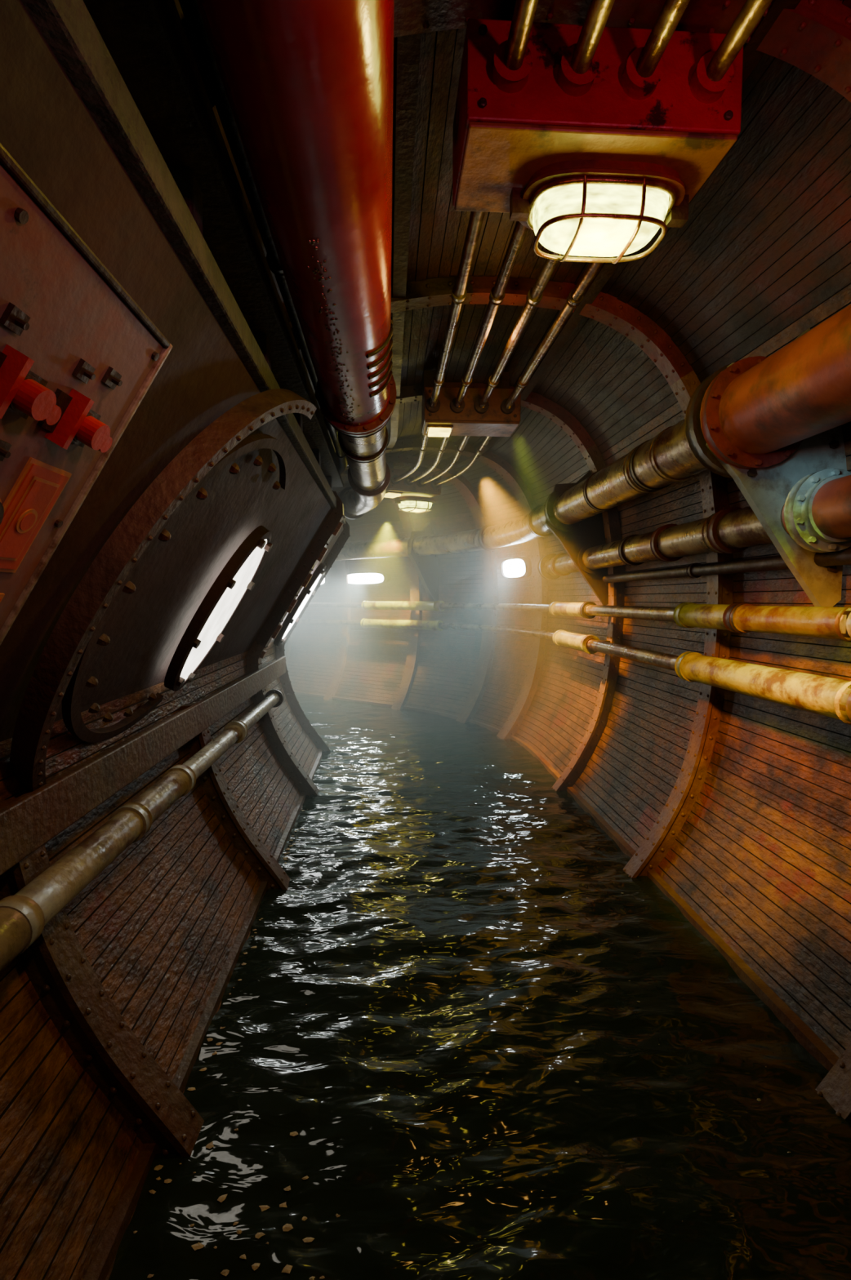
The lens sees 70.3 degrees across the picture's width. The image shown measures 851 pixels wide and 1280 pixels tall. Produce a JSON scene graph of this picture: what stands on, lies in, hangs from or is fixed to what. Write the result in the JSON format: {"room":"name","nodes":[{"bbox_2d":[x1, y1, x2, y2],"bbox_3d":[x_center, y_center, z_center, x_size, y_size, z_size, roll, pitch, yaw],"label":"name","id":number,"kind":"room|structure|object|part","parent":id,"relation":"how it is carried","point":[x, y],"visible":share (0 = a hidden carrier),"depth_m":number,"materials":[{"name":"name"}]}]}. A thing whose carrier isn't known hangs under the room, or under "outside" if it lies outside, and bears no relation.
{"room":"underground passage","nodes":[
{"label":"underground passage","id":0,"kind":"room"},
{"bbox_2d":[0,0,343,1279],"bbox_3d":[-1.365,-0.010,3.348,2.393,2.039,9.483,-2,4,-22],"label":"wall","id":1,"kind":"structure","parent":0,"point":[158,926],"depth_m":1.34,"materials":[{"name":"brown wood"}]},
{"bbox_2d":[0,142,172,644],"bbox_3d":[-0.550,-0.159,0.580,0.392,0.585,0.645,0,4,-4],"label":"control panel","id":2,"kind":"object","parent":1,"relation":"attached to","point":[79,357],"visible":1,"depth_m":0.73,"materials":[{"name":"metal"}]},
{"bbox_2d":[9,388,316,791],"bbox_3d":[-0.547,-0.154,1.469,0.794,1.086,0.436,-3,5,-35],"label":"arch frame","id":3,"kind":"object","parent":1,"relation":"attached to","point":[60,655],"visible":0.95,"depth_m":1.23,"materials":[{"name":"metal"}]},
{"bbox_2d":[61,433,290,742],"bbox_3d":[-0.693,-0.143,1.710,0.552,0.898,0.865,0,4,-4],"label":"flange","id":4,"kind":"object","parent":1,"relation":"attached to","point":[73,722],"visible":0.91,"depth_m":1.51,"materials":[{"name":"brown metal"}]},
{"bbox_2d":[83,748,321,1279],"bbox_3d":[-1.284,0.978,3.405,1.889,0.058,9.199,-2,4,-22],"label":"trim","id":5,"kind":"structure","parent":1,"relation":"attached to","point":[99,1268],"depth_m":1.50,"materials":[{"name":"metal"}]},
{"bbox_2d":[164,525,272,691],"bbox_3d":[-0.756,-0.114,2.215,0.383,0.605,0.384,0,4,-4],"label":"porthole ring","id":6,"kind":"object","parent":1,"relation":"attached to","point":[173,681],"visible":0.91,"depth_m":2.06,"materials":[{"name":"black metal"}]},
{"bbox_2d":[180,538,266,680],"bbox_3d":[-0.742,-0.105,2.216,0.322,0.537,0.323,0,4,-4],"label":"glass","id":7,"kind":"object","parent":6,"relation":"in","point":[228,602],"depth_m":2.22,"materials":[{"name":"white glass"}]},
{"bbox_2d":[273,562,325,646],"bbox_3d":[-0.883,-0.249,4.246,0.372,0.586,0.336,0,4,-4],"label":"porthole ring","id":8,"kind":"object","parent":1,"relation":"attached to","point":[320,569],"visible":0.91,"depth_m":4.12,"materials":[{"name":"black metal"}]},
{"bbox_2d":[282,573,321,639],"bbox_3d":[-0.868,-0.240,4.248,0.312,0.519,0.283,0,4,-4],"label":"glass","id":9,"kind":"object","parent":8,"relation":"in","point":[307,597],"depth_m":4.27,"materials":[{"name":"white glass"}]},
{"bbox_2d":[21,0,345,524],"bbox_3d":[-0.512,-0.856,1.493,0.230,0.430,5.650,0,4,-4],"label":"ceiling beam","id":10,"kind":"structure","parent":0,"point":[132,64],"depth_m":1.01,"materials":[{"name":"black metal"}]},
{"bbox_2d":[178,0,347,474],"bbox_3d":[-1.865,-1.218,2.943,2.784,0.076,8.655,0,4,-4],"label":"pipe","id":11,"kind":"object","parent":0,"point":[190,9],"depth_m":1.39,"materials":[{"name":"black metal"}]},
{"bbox_2d":[195,0,396,519],"bbox_3d":[-1.672,-1.155,3.042,3.027,0.578,8.919,0,4,-4],"label":"pipe","id":12,"kind":"object","parent":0,"point":[308,84],"depth_m":1.01,"materials":[{"name":"red metal"}]},
{"bbox_2d":[173,0,850,525],"bbox_3d":[-0.554,-1.305,3.774,3.766,0.488,10.848,-2,4,-22],"label":"ceiling","id":13,"kind":"structure","parent":0,"point":[764,241],"depth_m":2.09,"materials":[{"name":"brown wood"}]},
{"bbox_2d":[345,33,421,470],"bbox_3d":[-1.575,-1.433,3.087,2.900,0.070,8.934,0,4,-4],"label":"beam","id":14,"kind":"structure","parent":13,"relation":"attached to","point":[408,46],"depth_m":1.71,"materials":[{"name":"red metal"}]},
{"bbox_2d":[383,462,440,497],"bbox_3d":[-0.168,-1.456,5.470,0.518,0.340,0.423,-3,5,-33],"label":"junction box","id":15,"kind":"object","parent":13,"relation":"attached to","point":[402,487],"visible":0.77,"depth_m":5.34,"materials":[{"name":"metal"}]},
{"bbox_2d":[394,495,435,513],"bbox_3d":[-0.099,-1.247,5.609,0.410,0.126,0.300,-3,5,-34],"label":"lamp","id":16,"kind":"object","parent":15,"relation":"attached to","point":[411,504],"visible":1,"depth_m":5.50,"materials":[{"name":"glass"}]},
{"bbox_3d":[-0.099,-1.237,5.611,0.300,0.085,0.244,-2,5,-33],"label":"glass","id":17,"kind":"part","parent":16,"relation":"part of","materials":[{"name":"yellow"}]},
{"bbox_2d":[407,0,614,483],"bbox_3d":[-0.449,-1.273,3.549,1.903,0.050,9.700,-1,4,-21],"label":"conduit","id":18,"kind":"object","parent":15,"relation":"attached to","point":[598,11],"visible":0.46,"depth_m":1.79,"materials":[{"name":"gold metal"}]},
{"bbox_2d":[421,369,520,436],"bbox_3d":[0.247,-1.316,3.362,0.520,0.340,0.300,0,4,-4],"label":"junction box","id":19,"kind":"object","parent":13,"relation":"attached to","point":[444,420],"visible":0.82,"depth_m":3.25,"materials":[{"name":"metal"}]},
{"bbox_2d":[452,17,742,213],"bbox_3d":[0.354,-1.188,1.319,0.560,0.325,0.300,0,4,-4],"label":"junction box","id":20,"kind":"object","parent":13,"relation":"attached to","point":[508,125],"visible":0.82,"depth_m":1.21,"materials":[{"name":"red paint"}]},
{"bbox_2d":[420,0,689,484],"bbox_3d":[-0.340,-1.277,3.609,1.918,0.050,9.808,-1,4,-21],"label":"conduit","id":21,"kind":"object","parent":20,"relation":"attached to","point":[671,12],"visible":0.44,"depth_m":1.87,"materials":[{"name":"gold metal"}]},
{"bbox_2d":[383,0,772,497],"bbox_3d":[-0.221,-1.281,3.674,1.934,0.050,9.926,-2,4,-22],"label":"conduit","id":22,"kind":"object","parent":20,"relation":"attached to","point":[752,11],"visible":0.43,"depth_m":1.88,"materials":[{"name":"gold metal"}]},
{"bbox_2d":[509,160,688,263],"bbox_3d":[0.400,-0.967,1.397,0.410,0.126,0.220,0,4,-4],"label":"lamp","id":23,"kind":"object","parent":20,"relation":"attached to","point":[602,208],"visible":1,"depth_m":1.33,"materials":[{"name":"glass"}]},
{"bbox_3d":[0.400,-0.957,1.397,0.300,0.085,0.180,0,4,-4],"label":"glass","id":24,"kind":"part","parent":23,"relation":"part of","materials":[{"name":"yellow"}]},
{"bbox_2d":[332,0,800,491],"bbox_3d":[-0.978,-1.454,3.412,3.168,0.070,9.509,0,4,-4],"label":"pipe","id":25,"kind":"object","parent":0,"point":[751,56],"depth_m":2.32,"materials":[{"name":"metal"}]},
{"bbox_2d":[286,283,850,1057],"bbox_3d":[0.217,-0.107,4.200,2.438,2.115,10.989,-2,4,-23],"label":"wall","id":26,"kind":"structure","parent":0,"point":[762,855],"depth_m":2.87,"materials":[{"name":"brown wood"}]},
{"bbox_2d":[320,573,331,586],"bbox_3d":[-1.498,-0.784,7.889,0.720,0.172,0.089,3,5,36],"label":"porthole ring","id":27,"kind":"object","parent":26,"relation":"attached to","point":[327,579],"visible":0.23,"depth_m":7.68,"materials":[{"name":"grey metal"}]},
{"bbox_2d":[346,571,391,585],"bbox_3d":[-0.726,-0.746,7.320,0.768,0.160,0.088,3,5,36],"label":"porthole ring","id":28,"kind":"object","parent":26,"relation":"attached to","point":[387,577],"visible":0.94,"depth_m":7.14,"materials":[{"name":"beige metal"}]},
{"bbox_2d":[347,573,383,583],"bbox_3d":[-0.736,-0.743,7.305,0.495,0.131,0.415,0,4,-4],"label":"glass","id":29,"kind":"object","parent":28,"relation":"in","point":[359,578],"depth_m":7.30,"materials":[{"name":"white glass"}]},
{"bbox_2d":[407,522,438,601],"bbox_3d":[-0.019,-0.828,6.498,0.067,0.870,0.440,3,5,42],"label":"bracket","id":30,"kind":"object","parent":26,"relation":"attached to","point":[426,566],"visible":0.75,"depth_m":6.52,"materials":[{"name":"metal"}]},
{"bbox_2d":[499,556,531,578],"bbox_3d":[0.854,-0.678,5.681,0.094,0.208,0.480,-2,4,-25],"label":"porthole ring","id":31,"kind":"object","parent":26,"relation":"attached to","point":[526,561],"visible":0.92,"depth_m":5.53,"materials":[{"name":"beige metal"}]},
{"bbox_2d":[502,559,524,577],"bbox_3d":[0.837,-0.674,5.673,0.153,0.171,0.376,0,4,-4],"label":"glass","id":32,"kind":"object","parent":31,"relation":"in","point":[512,567],"depth_m":5.68,"materials":[{"name":"white glass"}]},
{"bbox_2d":[293,691,839,1071],"bbox_3d":[0.108,0.927,4.167,2.077,0.058,10.590,-2,4,-23],"label":"trim","id":33,"kind":"structure","parent":26,"relation":"attached to","point":[802,1033],"depth_m":2.10,"materials":[{"name":"brown wood"}]},
{"bbox_2d":[297,618,850,724],"bbox_3d":[0.336,0.005,4.080,2.168,0.122,10.429,-2,4,-22],"label":"pipe","id":34,"kind":"object","parent":26,"relation":"attached to","point":[830,697],"visible":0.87,"depth_m":2.22,"materials":[{"name":"gold metal"}]},
{"bbox_2d":[544,470,608,605],"bbox_3d":[0.973,-0.649,3.812,0.440,0.870,0.042,0,4,-4],"label":"bracket","id":35,"kind":"object","parent":26,"relation":"attached to","point":[593,531],"visible":0.44,"depth_m":3.81,"materials":[{"name":"metal"}]},
{"bbox_2d":[334,304,850,560],"bbox_3d":[0.155,-0.830,3.967,2.195,0.350,10.485,-2,4,-22],"label":"pipe","id":36,"kind":"object","parent":35,"relation":"attached to","point":[752,412],"visible":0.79,"depth_m":1.83,"materials":[{"name":"orange metal"}]},
{"bbox_2d":[537,468,850,579],"bbox_3d":[1.179,-0.380,1.803,0.240,0.240,5.995,0,4,-4],"label":"pipe","id":37,"kind":"object","parent":35,"relation":"attached to","point":[815,513],"visible":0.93,"depth_m":2.15,"materials":[{"name":"gold metal"}]},
{"bbox_2d":[307,600,850,642],"bbox_3d":[0.345,-0.205,4.075,2.146,0.112,10.443,-2,4,-22],"label":"pipe","id":38,"kind":"object","parent":26,"relation":"attached to","point":[829,622],"visible":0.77,"depth_m":2.35,"materials":[{"name":"gold metal"}]},
{"bbox_2d":[705,327,846,606],"bbox_3d":[1.093,-0.521,1.880,0.440,0.870,0.042,0,4,-4],"label":"bracket","id":39,"kind":"object","parent":26,"relation":"attached to","point":[766,491],"visible":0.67,"depth_m":1.88,"materials":[{"name":"blue metal"}]},
{"bbox_2d":[602,546,850,582],"bbox_3d":[1.280,-0.218,1.321,0.066,0.066,4.900,0,4,-4],"label":"drain pipe","id":40,"kind":"object","parent":39,"relation":"attached to","point":[842,557],"visible":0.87,"depth_m":2.40,"materials":[{"name":"metal"}]},
{"bbox_3d":[0.302,0.061,0.123,2.323,2.738,0.092,0,4,-4],"label":"rib","id":41,"kind":"object","parent":26,"relation":"attached to","visible":0},
{"bbox_2d":[0,688,283,972],"bbox_3d":[-0.772,0.518,1.256,0.110,0.110,4.930,0,4,-4],"label":"pipe","id":42,"kind":"object","parent":41,"relation":"attached to","point":[24,914],"visible":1,"depth_m":1.40,"materials":[{"name":"brown metal"}]},
{"bbox_2d":[0,656,285,875],"bbox_3d":[-0.887,0.365,1.601,0.085,0.120,5.650,0,4,-4],"label":"beam","id":43,"kind":"structure","parent":41,"relation":"attached to","point":[38,815],"depth_m":1.60,"materials":[{"name":"metal"}]},
{"bbox_3d":[-1.406,1.220,3.753,4.583,0.480,10.089,0,4,-4],"label":"floor","id":44,"kind":"structure","parent":0,"visible":0},
{"bbox_2d":[284,631,293,664],"bbox_3d":[-2.486,-0.412,7.247,0.107,2.738,2.326,3,5,37],"label":"rib","id":45,"kind":"object","parent":44,"relation":"on","point":[287,645],"visible":0.04,"depth_m":8.10,"materials":[{"name":"metal"}]},
{"bbox_2d":[322,560,351,700],"bbox_3d":[-1.642,-0.371,6.624,0.107,2.738,2.326,3,5,37],"label":"rib","id":46,"kind":"object","parent":44,"relation":"on","point":[344,565],"visible":0.24,"depth_m":7.47,"materials":[{"name":"metal"}]},
{"bbox_2d":[340,469,421,710],"bbox_3d":[-0.771,-0.328,5.982,0.133,2.738,2.325,3,5,37],"label":"rib","id":47,"kind":"object","parent":44,"relation":"on","point":[406,519],"visible":0.25,"depth_m":6.80,"materials":[{"name":"metal"}]},
{"bbox_2d":[275,438,547,751],"bbox_3d":[-0.057,-0.261,4.968,2.325,2.738,0.168,-1,4,-17],"label":"rib","id":48,"kind":"object","parent":44,"relation":"on","point":[517,486],"visible":0.62,"depth_m":5.12,"materials":[{"name":"metal"}]},
{"bbox_2d":[346,453,497,723],"bbox_3d":[-0.299,-0.295,5.484,2.326,2.738,0.169,-2,4,-31],"label":"rib","id":49,"kind":"object","parent":44,"relation":"on","point":[490,588],"visible":0.41,"depth_m":5.97,"materials":[{"name":"metal"}]},
{"bbox_2d":[0,0,850,1156],"bbox_3d":[0.228,-0.018,1.318,2.323,2.738,0.092,0,4,-4],"label":"rib","id":50,"kind":"object","parent":44,"relation":"on","point":[814,37],"visible":0.53,"depth_m":1.28,"materials":[{"name":"metal"}]},
{"bbox_2d":[245,381,624,795],"bbox_3d":[0.077,-0.177,3.708,2.325,2.738,0.092,0,4,-4],"label":"rib","id":51,"kind":"object","parent":44,"relation":"on","point":[590,452],"visible":0.56,"depth_m":3.67,"materials":[{"name":"metal"}]},
{"bbox_2d":[179,275,733,889],"bbox_3d":[0.152,-0.099,2.533,2.323,2.738,0.092,0,4,-4],"label":"rib","id":52,"kind":"object","parent":44,"relation":"on","point":[606,308],"visible":0.59,"depth_m":2.52,"materials":[{"name":"metal"}]},
{"bbox_2d":[108,694,850,1279],"bbox_3d":[-0.601,0.945,3.871,3.550,0.037,10.641,-2,4,-22],"label":"water","id":53,"kind":"object","parent":44,"relation":"on","point":[611,1166],"visible":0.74,"depth_m":1.54,"materials":[{"name":"black liquid"}]},
{"bbox_2d":[133,808,790,1279],"bbox_3d":[0.109,1.064,2.071,1.464,0.032,2.952,0,4,-4],"label":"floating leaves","id":54,"kind":"object","parent":53,"relation":"on","point":[286,1227],"visible":0.97,"depth_m":1.20,"materials":[{"name":"plant"}]},
{"bbox_3d":[0.387,0.288,-1.247,2.305,2.990,0.030,0,4,-4],"label":"wall","id":55,"kind":"structure","parent":0,"visible":0},
{"bbox_2d":[336,0,537,493],"bbox_3d":[-0.560,-1.269,3.489,1.888,0.050,9.590,-1,4,-21],"label":"conduit","id":56,"kind":"object","parent":55,"relation":"attached to","point":[524,11],"visible":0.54,"depth_m":1.76,"materials":[{"name":"gold metal"}]}
]}

